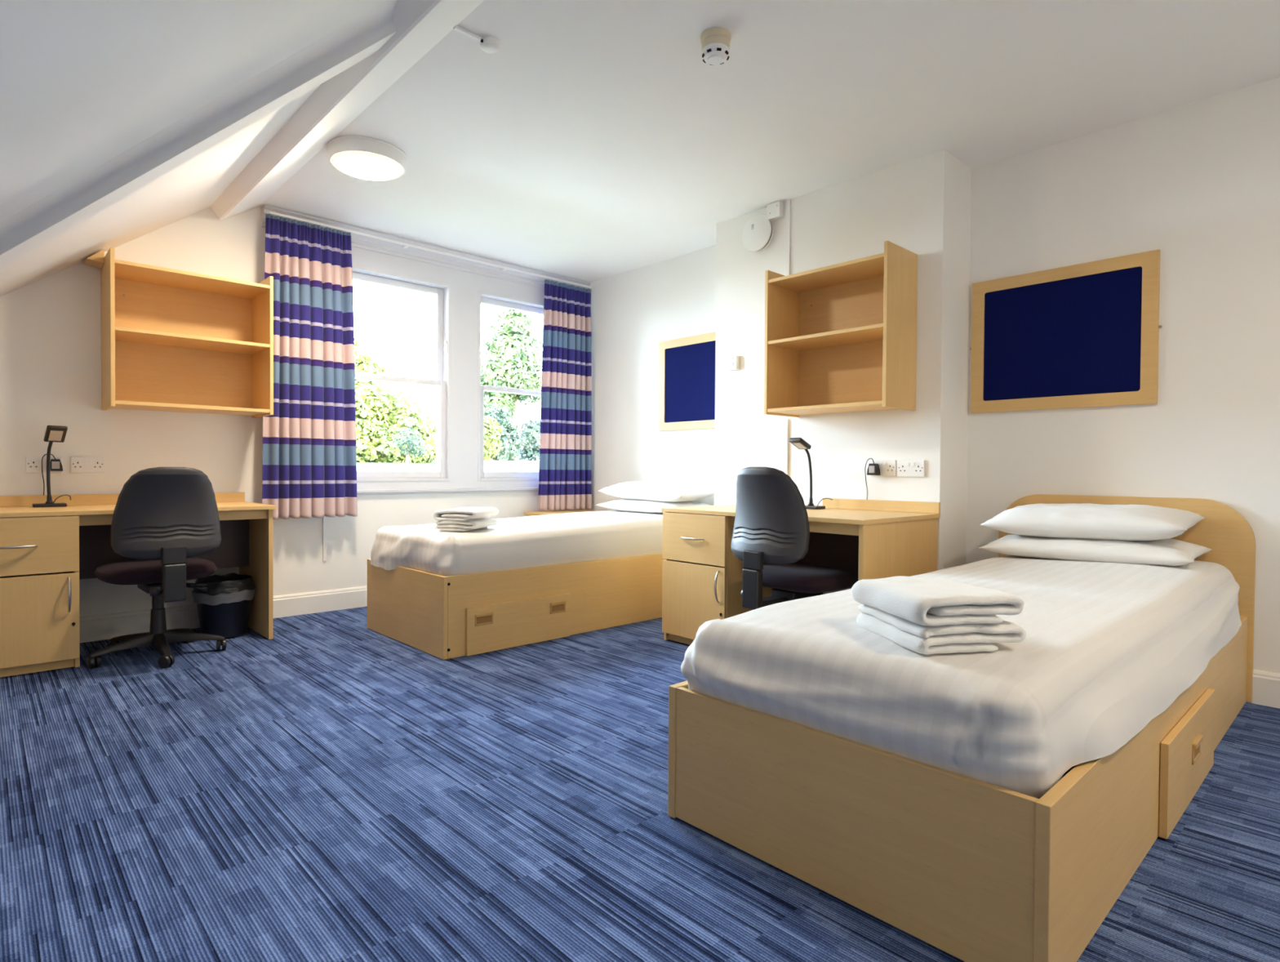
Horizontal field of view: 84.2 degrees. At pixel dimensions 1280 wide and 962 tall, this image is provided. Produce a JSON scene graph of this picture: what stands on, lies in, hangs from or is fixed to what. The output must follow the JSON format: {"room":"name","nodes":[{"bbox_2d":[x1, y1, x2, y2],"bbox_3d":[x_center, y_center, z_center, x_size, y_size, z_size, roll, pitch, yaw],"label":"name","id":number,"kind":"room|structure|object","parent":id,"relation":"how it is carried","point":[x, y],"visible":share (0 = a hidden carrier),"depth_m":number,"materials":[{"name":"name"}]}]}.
{"room":"dormitory room","nodes":[
{"label":"dormitory room","id":0,"kind":"room"},
{"bbox_2d":[0,0,386,296],"bbox_3d":[-1.327,-0.773,1.159,2.660,2.158,6.531,0,1,-43],"label":"ceiling","id":1,"kind":"structure","parent":0,"point":[83,83],"depth_m":1.98,"materials":[{"name":"white paint"}]},
{"bbox_2d":[0,0,399,269],"bbox_3d":[-1.976,-1.080,2.525,2.592,1.225,0.339,1,1,8],"label":"ceiling beam","id":2,"kind":"structure","parent":1,"relation":"attached to","point":[86,196],"depth_m":2.47,"materials":[{"name":"white paint"}]},
{"bbox_2d":[0,206,581,616],"bbox_3d":[-2.401,-0.467,4.500,5.466,2.660,0.200,0,1,-43],"label":"wall","id":3,"kind":"structure","parent":0,"point":[51,325],"depth_m":3.99,"materials":[{"name":"white paint"}]},
{"bbox_2d":[25,456,62,472],"bbox_3d":[-3.111,-0.086,3.695,0.146,0.086,0.012,0,1,-43],"label":"double socket","id":4,"kind":"object","parent":3,"relation":"attached to","point":[33,464],"visible":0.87,"depth_m":3.67,"materials":[{"name":"white plastic"}]},
{"bbox_2d":[41,453,62,495],"bbox_3d":[-3.072,-0.035,3.699,0.086,0.218,0.041,0,1,-43],"label":"plug adapter","id":5,"kind":"object","parent":3,"relation":"attached to","point":[55,464],"visible":0.87,"depth_m":3.69,"materials":[{"name":"black plastic"}]},
{"bbox_2d":[70,456,104,472],"bbox_3d":[-2.980,-0.087,3.819,0.146,0.086,0.012,0,1,-43],"label":"double socket","id":6,"kind":"object","parent":3,"relation":"attached to","point":[77,464],"visible":1,"depth_m":3.81,"materials":[{"name":"white plastic"}]},
{"bbox_2d":[83,247,273,417],"bbox_3d":[-2.557,-0.804,3.952,0.836,0.838,0.372,0,1,-43],"label":"bookshelf","id":7,"kind":"object","parent":3,"relation":"attached to","point":[172,340],"visible":1,"depth_m":4.06,"materials":[{"name":"brown wood"}]},
{"bbox_2d":[80,586,367,642],"bbox_3d":[-2.372,0.796,4.406,5.166,0.138,0.018,0,1,-43],"label":"baseboard","id":8,"kind":"structure","parent":3,"relation":"attached to","point":[104,626],"depth_m":4.14,"materials":[{"name":"white paint"}]},
{"bbox_2d":[322,515,326,561],"bbox_3d":[-2.082,0.327,4.671,0.020,0.408,0.012,0,1,-43],"label":"cable trunking","id":9,"kind":"object","parent":3,"relation":"attached to","point":[324,518],"visible":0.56,"depth_m":4.67,"materials":[{"name":"white plastic"}]},
{"bbox_2d":[209,0,484,219],"bbox_3d":[-0.356,-1.604,1.999,0.335,0.182,6.251,0,1,-43],"label":"beam","id":10,"kind":"structure","parent":3,"relation":"attached to","point":[420,24],"depth_m":2.94,"materials":[{"name":"white paint"}]},
{"bbox_2d":[351,264,451,481],"bbox_3d":[-1.788,-0.728,5.039,0.870,1.460,0.186,0,1,-43],"label":"window","id":11,"kind":"structure","parent":3,"relation":"in","point":[442,291],"depth_m":5.25,"materials":[{"name":"grey paint"}]},
{"bbox_2d":[261,204,591,288],"bbox_3d":[-1.387,-1.641,5.237,2.566,0.118,0.078,0,1,-43],"label":"trim","id":12,"kind":"structure","parent":3,"relation":"attached to","point":[357,241],"depth_m":5.11,"materials":[{"name":"grey paint"}]},
{"bbox_2d":[268,211,592,288],"bbox_3d":[-1.353,-1.639,5.189,2.530,0.014,0.074,0,1,-43],"label":"rail","id":13,"kind":"object","parent":3,"relation":"attached to","point":[272,213],"visible":0.94,"depth_m":4.96,"materials":[{"name":"white plastic"}]},
{"bbox_2d":[262,213,357,519],"bbox_3d":[-2.084,-0.695,4.481,0.569,1.859,0.084,0,1,-44],"label":"curtain","id":14,"kind":"object","parent":13,"relation":"hanging from","point":[309,460],"visible":0.93,"depth_m":4.47,"materials":[{"name":"fabric"}]},
{"bbox_2d":[537,279,591,511],"bbox_3d":[-0.618,-0.694,5.863,0.537,1.870,0.080,0,1,-42],"label":"curtain","id":15,"kind":"object","parent":13,"relation":"hanging from","point":[565,466],"visible":1,"depth_m":5.83,"materials":[{"name":"fabric"}]},
{"bbox_2d":[356,487,538,494],"bbox_3d":[-1.327,0.073,5.358,2.260,0.038,0.038,0,1,-43],"label":"trim","id":16,"kind":"structure","parent":3,"relation":"attached to","point":[430,491],"depth_m":5.22,"materials":[{"name":"grey paint"}]},
{"bbox_2d":[351,246,544,489],"bbox_3d":[-1.332,-0.763,5.356,2.200,1.650,0.017,0,1,-43],"label":"trim","id":17,"kind":"structure","parent":3,"relation":"attached to","point":[465,286],"depth_m":5.34,"materials":[{"name":"grey paint"}]},
{"bbox_2d":[477,289,543,480],"bbox_3d":[-0.986,-0.734,5.792,0.870,1.460,0.186,0,1,-43],"label":"window","id":18,"kind":"structure","parent":3,"relation":"in","point":[484,297],"depth_m":5.58,"materials":[{"name":"grey paint"}]},
{"bbox_2d":[0,606,1279,961],"bbox_3d":[-0.244,0.973,2.215,5.466,0.120,6.531,0,1,-43],"label":"floor","id":19,"kind":"structure","parent":0,"point":[331,787],"depth_m":1.88,"materials":[{"name":"blue carpet"}]},
{"bbox_2d":[0,492,276,677],"bbox_3d":[-2.683,0.474,3.661,1.316,0.794,0.660,0,1,-43],"label":"desk","id":20,"kind":"object","parent":19,"relation":"on","point":[40,615],"visible":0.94,"depth_m":3.29,"materials":[{"name":"brown wood"}]},
{"bbox_2d":[31,425,71,506],"bbox_3d":[-2.993,-0.074,3.607,0.156,0.412,0.166,0,1,-43],"label":"desk lamp","id":21,"kind":"object","parent":20,"relation":"on","point":[53,433],"visible":1,"depth_m":3.60,"materials":[{"name":"black plastic"}]},
{"bbox_2d":[0,501,276,517],"bbox_3d":[-2.693,0.144,3.669,1.316,0.021,0.625,0,1,-43],"label":"countertop","id":22,"kind":"structure","parent":20,"relation":"on","point":[86,509],"depth_m":3.44,"materials":[{"name":"brown wood"}]},
{"bbox_2d":[86,466,226,668],"bbox_3d":[-2.389,0.404,3.512,0.574,0.948,0.619,0,1,-45],"label":"office chair","id":23,"kind":"object","parent":19,"relation":"on","point":[163,517],"visible":1,"depth_m":3.33,"materials":[{"name":"grey"}]},
{"bbox_2d":[191,573,255,638],"bbox_3d":[-2.342,0.702,3.989,0.312,0.330,0.314,0,1,-43],"label":"waste bin","id":24,"kind":"object","parent":19,"relation":"on","point":[224,609],"visible":0.92,"depth_m":3.89,"materials":[{"name":"black plastic"}]},
{"bbox_2d":[367,552,664,659],"bbox_3d":[-0.488,0.594,4.575,2.178,0.557,0.971,0,1,-43],"label":"bed","id":25,"kind":"object","parent":19,"relation":"on","point":[443,617],"visible":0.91,"depth_m":3.86,"materials":[{"name":"brown wood"}]},
{"bbox_2d":[370,510,662,576],"bbox_3d":[-0.513,0.361,4.572,2.176,0.269,0.945,0,1,-43],"label":"mattress","id":26,"kind":"object","parent":25,"relation":"on","point":[527,541],"visible":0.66,"depth_m":3.97,"materials":[{"name":"white fabric"}]},
{"bbox_2d":[434,518,497,531],"bbox_3d":[-0.956,0.236,3.920,0.246,0.060,0.314,1,1,12],"label":"towel","id":27,"kind":"object","parent":26,"relation":"on","point":[442,525],"visible":0.91,"depth_m":3.79,"materials":[{"name":"white fabric"}]},
{"bbox_2d":[433,506,498,520],"bbox_3d":[-0.958,0.180,3.917,0.254,0.061,0.321,1,1,13],"label":"towel","id":28,"kind":"object","parent":27,"relation":"on","point":[461,513],"visible":1,"depth_m":3.79,"materials":[{"name":"white fabric"}]},
{"bbox_2d":[595,498,711,512],"bbox_3d":[0.095,0.176,5.122,0.430,0.098,0.800,0,1,-43],"label":"pillow","id":29,"kind":"object","parent":26,"relation":"on","point":[623,504],"visible":0.61,"depth_m":4.96,"materials":[{"name":"white fabric"}]},
{"bbox_2d":[598,480,714,502],"bbox_3d":[0.131,0.070,5.119,0.430,0.148,0.860,0,1,-43],"label":"pillow","id":30,"kind":"object","parent":29,"relation":"on","point":[646,490],"visible":0.99,"depth_m":4.91,"materials":[{"name":"white fabric"}]},
{"bbox_2d":[523,509,604,515],"bbox_3d":[-0.561,0.553,5.759,0.630,0.607,0.435,0,1,-43],"label":"base cabinet","id":31,"kind":"object","parent":19,"relation":"on","point":[548,512],"visible":0.18,"depth_m":5.68,"materials":[{"name":"brown wood"}]},
{"bbox_2d":[730,466,857,608],"bbox_3d":[0.730,0.418,3.388,0.619,0.967,0.574,0,1,-40],"label":"office chair","id":32,"kind":"object","parent":19,"relation":"on","point":[771,529],"visible":0.91,"depth_m":3.19,"materials":[{"name":"black plastic"}]},
{"bbox_2d":[661,497,940,644],"bbox_3d":[0.798,0.496,3.735,0.788,0.794,1.232,0,1,-43],"label":"desk","id":33,"kind":"object","parent":19,"relation":"on","point":[702,577],"visible":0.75,"depth_m":3.67,"materials":[{"name":"brown wood"}]},
{"bbox_2d":[661,504,940,524],"bbox_3d":[0.813,0.167,3.742,0.753,0.021,1.232,0,1,-43],"label":"countertop","id":34,"kind":"structure","parent":33,"relation":"on","point":[860,517],"depth_m":3.49,"materials":[{"name":"brown wood"}]},
{"bbox_2d":[788,437,832,509],"bbox_3d":[0.936,-0.041,3.890,0.183,0.391,0.172,0,1,-43],"label":"desk lamp","id":35,"kind":"object","parent":33,"relation":"on","point":[798,442],"visible":0.96,"depth_m":3.90,"materials":[{"name":"black plastic"}]},
{"bbox_2d":[667,493,1255,961],"bbox_3d":[1.303,0.497,2.443,2.488,0.838,1.014,0,1,-43],"label":"bed","id":36,"kind":"object","parent":19,"relation":"on","point":[973,869],"visible":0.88,"depth_m":1.55,"materials":[{"name":"brown wood"}]},
{"bbox_2d":[680,554,1241,798],"bbox_3d":[1.303,0.460,2.415,2.486,0.255,0.954,0,1,-43],"label":"mattress","id":37,"kind":"object","parent":36,"relation":"on","point":[1106,648],"visible":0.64,"depth_m":1.65,"materials":[{"name":"white fabric"}]},
{"bbox_2d":[856,604,1026,654],"bbox_3d":[0.702,0.341,1.690,0.264,0.064,0.308,0,1,-10],"label":"towel","id":38,"kind":"object","parent":37,"relation":"on","point":[962,637],"visible":0.7,"depth_m":1.56,"materials":[{"name":"white fabric"}]},
{"bbox_2d":[850,575,1024,626],"bbox_3d":[0.698,0.278,1.692,0.268,0.068,0.311,0,1,-12],"label":"towel","id":39,"kind":"object","parent":38,"relation":"on","point":[922,601],"visible":1,"depth_m":1.57,"materials":[{"name":"white fabric"}]},
{"bbox_2d":[977,533,1213,565],"bbox_3d":[1.996,0.293,3.136,0.430,0.120,0.800,0,1,-43],"label":"pillow","id":40,"kind":"object","parent":37,"relation":"on","point":[1165,552],"visible":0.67,"depth_m":2.96,"materials":[{"name":"white fabric"}]},
{"bbox_2d":[979,502,1204,540],"bbox_3d":[1.995,0.179,3.151,0.420,0.159,0.775,0,1,-43],"label":"pillow","id":41,"kind":"object","parent":40,"relation":"on","point":[1069,520],"visible":0.98,"depth_m":3.00,"materials":[{"name":"white fabric"}]},
{"bbox_2d":[258,0,1279,282],"bbox_3d":[0.704,-1.714,3.047,2.916,0.120,6.531,0,1,-43],"label":"ceiling","id":42,"kind":"structure","parent":0,"point":[598,140],"depth_m":3.09,"materials":[{"name":"white paint"}]},
{"bbox_2d":[326,135,407,180],"bbox_3d":[-1.392,-1.628,3.624,0.394,0.098,0.388,0,1,-43],"label":"ceiling light","id":43,"kind":"object","parent":42,"relation":"attached to","point":[366,157],"visible":1,"depth_m":3.52,"materials":[{"name":"white plastic"}]},
{"bbox_2d":[330,151,403,180],"bbox_3d":[-1.395,-1.598,3.623,0.345,0.038,0.345,0,1,-43],"label":"diffuser","id":44,"kind":"object","parent":43,"relation":"attached to","point":[366,165],"depth_m":3.56,"materials":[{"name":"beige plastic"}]},
{"bbox_2d":[453,25,499,53],"bbox_3d":[-0.608,-1.642,2.635,0.185,0.030,0.074,0,1,-43],"label":"ceiling sensor","id":45,"kind":"object","parent":42,"relation":"attached to","point":[488,44],"visible":1,"depth_m":2.64,"materials":[{"name":"white plastic"}]},
{"bbox_2d":[700,26,731,65],"bbox_3d":[0.281,-1.604,2.627,0.114,0.092,0.114,0,1,-43],"label":"smoke detector","id":46,"kind":"object","parent":42,"relation":"attached to","point":[715,42],"visible":1,"depth_m":2.59,"materials":[{"name":"beige plastic"}]},
{"bbox_2d":[714,149,971,594],"bbox_3d":[1.125,-0.389,4.212,0.341,2.560,1.489,0,1,-43],"label":"wall","id":47,"kind":"structure","parent":0,"point":[922,205],"depth_m":3.83,"materials":[{"name":"white paint"}]},
{"bbox_2d":[727,355,739,370],"bbox_3d":[0.592,-0.751,4.504,0.031,0.088,0.080,0,1,-43],"label":"thermostat","id":48,"kind":"object","parent":47,"relation":"attached to","point":[733,362],"visible":1,"depth_m":4.49,"materials":[{"name":"white plastic"}]},
{"bbox_2d":[742,214,773,251],"bbox_3d":[0.722,-1.516,4.340,0.059,0.220,0.220,0,1,-43],"label":"fire alarm","id":49,"kind":"object","parent":47,"relation":"attached to","point":[757,233],"visible":1,"depth_m":4.31,"materials":[{"name":"white plastic"}]},
{"bbox_2d":[766,200,783,220],"bbox_3d":[0.812,-1.621,4.251,0.047,0.093,0.094,0,1,-43],"label":"junction box","id":50,"kind":"object","parent":47,"relation":"attached to","point":[775,211],"visible":1,"depth_m":4.23,"materials":[{"name":"white plastic"}]},
{"bbox_2d":[783,418,788,474],"bbox_3d":[0.872,-0.141,4.225,0.012,0.460,0.025,0,1,-43],"label":"cable trunking","id":51,"kind":"object","parent":47,"relation":"attached to","point":[786,420],"visible":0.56,"depth_m":4.22,"materials":[{"name":"white plastic"}]},
{"bbox_2d":[785,199,791,275],"bbox_3d":[0.881,-1.400,4.206,0.012,0.539,0.025,0,1,-43],"label":"cable trunking","id":52,"kind":"object","parent":47,"relation":"attached to","point":[788,201],"visible":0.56,"depth_m":4.20,"materials":[{"name":"white plastic"}]},
{"bbox_2d":[764,240,917,417],"bbox_3d":[1.060,-0.768,3.795,0.317,0.800,0.726,0,1,-43],"label":"bookshelf","id":53,"kind":"object","parent":47,"relation":"attached to","point":[840,337],"visible":1,"depth_m":3.87,"materials":[{"name":"brown wood"}]},
{"bbox_2d":[864,457,879,499],"bbox_3d":[1.242,-0.010,3.789,0.049,0.224,0.072,0,1,-43],"label":"plug adapter","id":54,"kind":"object","parent":47,"relation":"attached to","point":[873,468],"visible":1,"depth_m":3.77,"materials":[{"name":"black plastic"}]},
{"bbox_2d":[870,459,896,475],"bbox_3d":[1.296,-0.069,3.774,0.012,0.086,0.146,0,1,-43],"label":"double socket","id":55,"kind":"object","parent":47,"relation":"attached to","point":[887,467],"visible":0.88,"depth_m":3.75,"materials":[{"name":"white"}]},
{"bbox_2d":[897,459,924,476],"bbox_3d":[1.401,-0.064,3.662,0.012,0.086,0.146,0,1,-43],"label":"double socket","id":56,"kind":"object","parent":47,"relation":"attached to","point":[904,468],"visible":1,"depth_m":3.66,"materials":[{"name":"white plastic"}]},
{"bbox_2d":[585,76,1279,673],"bbox_3d":[1.753,-0.380,3.924,0.200,2.560,6.331,0,1,-43],"label":"wall","id":57,"kind":"structure","parent":0,"point":[1197,183],"depth_m":3.23,"materials":[{"name":"white paint"}]},
{"bbox_2d":[657,331,715,431],"bbox_3d":[0.430,-0.722,5.167,0.021,0.684,0.839,0,1,-43],"label":"noticeboard","id":58,"kind":"object","parent":57,"relation":"attached to","point":[686,365],"visible":0.52,"depth_m":5.25,"materials":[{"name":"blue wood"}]},
{"bbox_2d":[969,248,1161,413],"bbox_3d":[2.038,-0.695,3.455,0.021,0.684,0.834,0,1,-43],"label":"noticeboard","id":59,"kind":"object","parent":57,"relation":"attached to","point":[1083,335],"visible":1,"depth_m":3.41,"materials":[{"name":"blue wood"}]},
{"bbox_2d":[1245,669,1279,708],"bbox_3d":[2.750,0.856,2.712,0.018,0.138,2.961,0,1,-43],"label":"baseboard","id":60,"kind":"structure","parent":57,"relation":"attached to","point":[1265,684],"depth_m":2.90,"materials":[{"name":"white paint"}]},
{"label":"outside","id":61,"kind":"structure","parent":0,"visible":0},
{"bbox_2d":[356,458,539,471],"bbox_3d":[-7.873,-0.725,37.594,100.000,0.735,55.000,0,1,-43],"label":"ground","id":62,"kind":"structure","parent":61,"point":[522,465],"depth_m":16.25,"materials":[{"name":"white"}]},
{"bbox_2d":[354,337,386,429],"bbox_3d":[-9.935,-2.824,24.357,3.064,4.262,2.138,0,1,-24],"label":"broadleaf tree","id":63,"kind":"object","parent":62,"relation":"on","point":[363,366],"visible":0.13,"depth_m":24.29,"materials":[{"name":"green plant"}]},
{"bbox_2d":[355,379,436,463],"bbox_3d":[-7.015,-1.414,18.237,4.492,2.594,3.067,0,1,-22],"label":"broadleaf tree","id":64,"kind":"object","parent":62,"relation":"on","point":[375,442],"visible":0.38,"depth_m":17.94,"materials":[{"name":"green plant"}]},
{"bbox_2d":[391,425,426,465],"bbox_3d":[-5.390,-0.789,16.605,0.837,1.030,0.558,0,1,-43],"label":"tree","id":65,"kind":"object","parent":62,"relation":"on","point":[415,442],"visible":1,"depth_m":16.52,"materials":[{"name":"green plant"}]},
{"bbox_2d":[432,413,503,460],"bbox_3d":[-5.874,-1.569,23.923,2.766,2.153,1.700,0,1,-43],"label":"broadleaf tree","id":66,"kind":"object","parent":62,"relation":"on","point":[491,434],"visible":0.09,"depth_m":24.18,"materials":[{"name":"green plant"}]},
{"bbox_2d":[484,403,525,460],"bbox_3d":[-5.749,-1.771,27.509,2.740,2.573,1.655,0,1,-43],"label":"tree","id":67,"kind":"object","parent":62,"relation":"on","point":[508,453],"visible":0.43,"depth_m":27.51,"materials":[{"name":"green plant"}]},
{"bbox_2d":[480,306,542,460],"bbox_3d":[-5.507,-4.329,30.451,4.320,7.052,3.206,0,1,-43],"label":"conifer tree","id":68,"kind":"object","parent":62,"relation":"on","point":[517,370],"visible":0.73,"depth_m":29.72,"materials":[{"name":"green plant"}]},
{"bbox_2d":[517,413,540,460],"bbox_3d":[-4.813,-1.905,31.806,2.014,2.339,1.575,0,1,-20],"label":"tree","id":69,"kind":"object","parent":62,"relation":"on","point":[531,449],"visible":0.62,"depth_m":31.38,"materials":[{"name":"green plant"}]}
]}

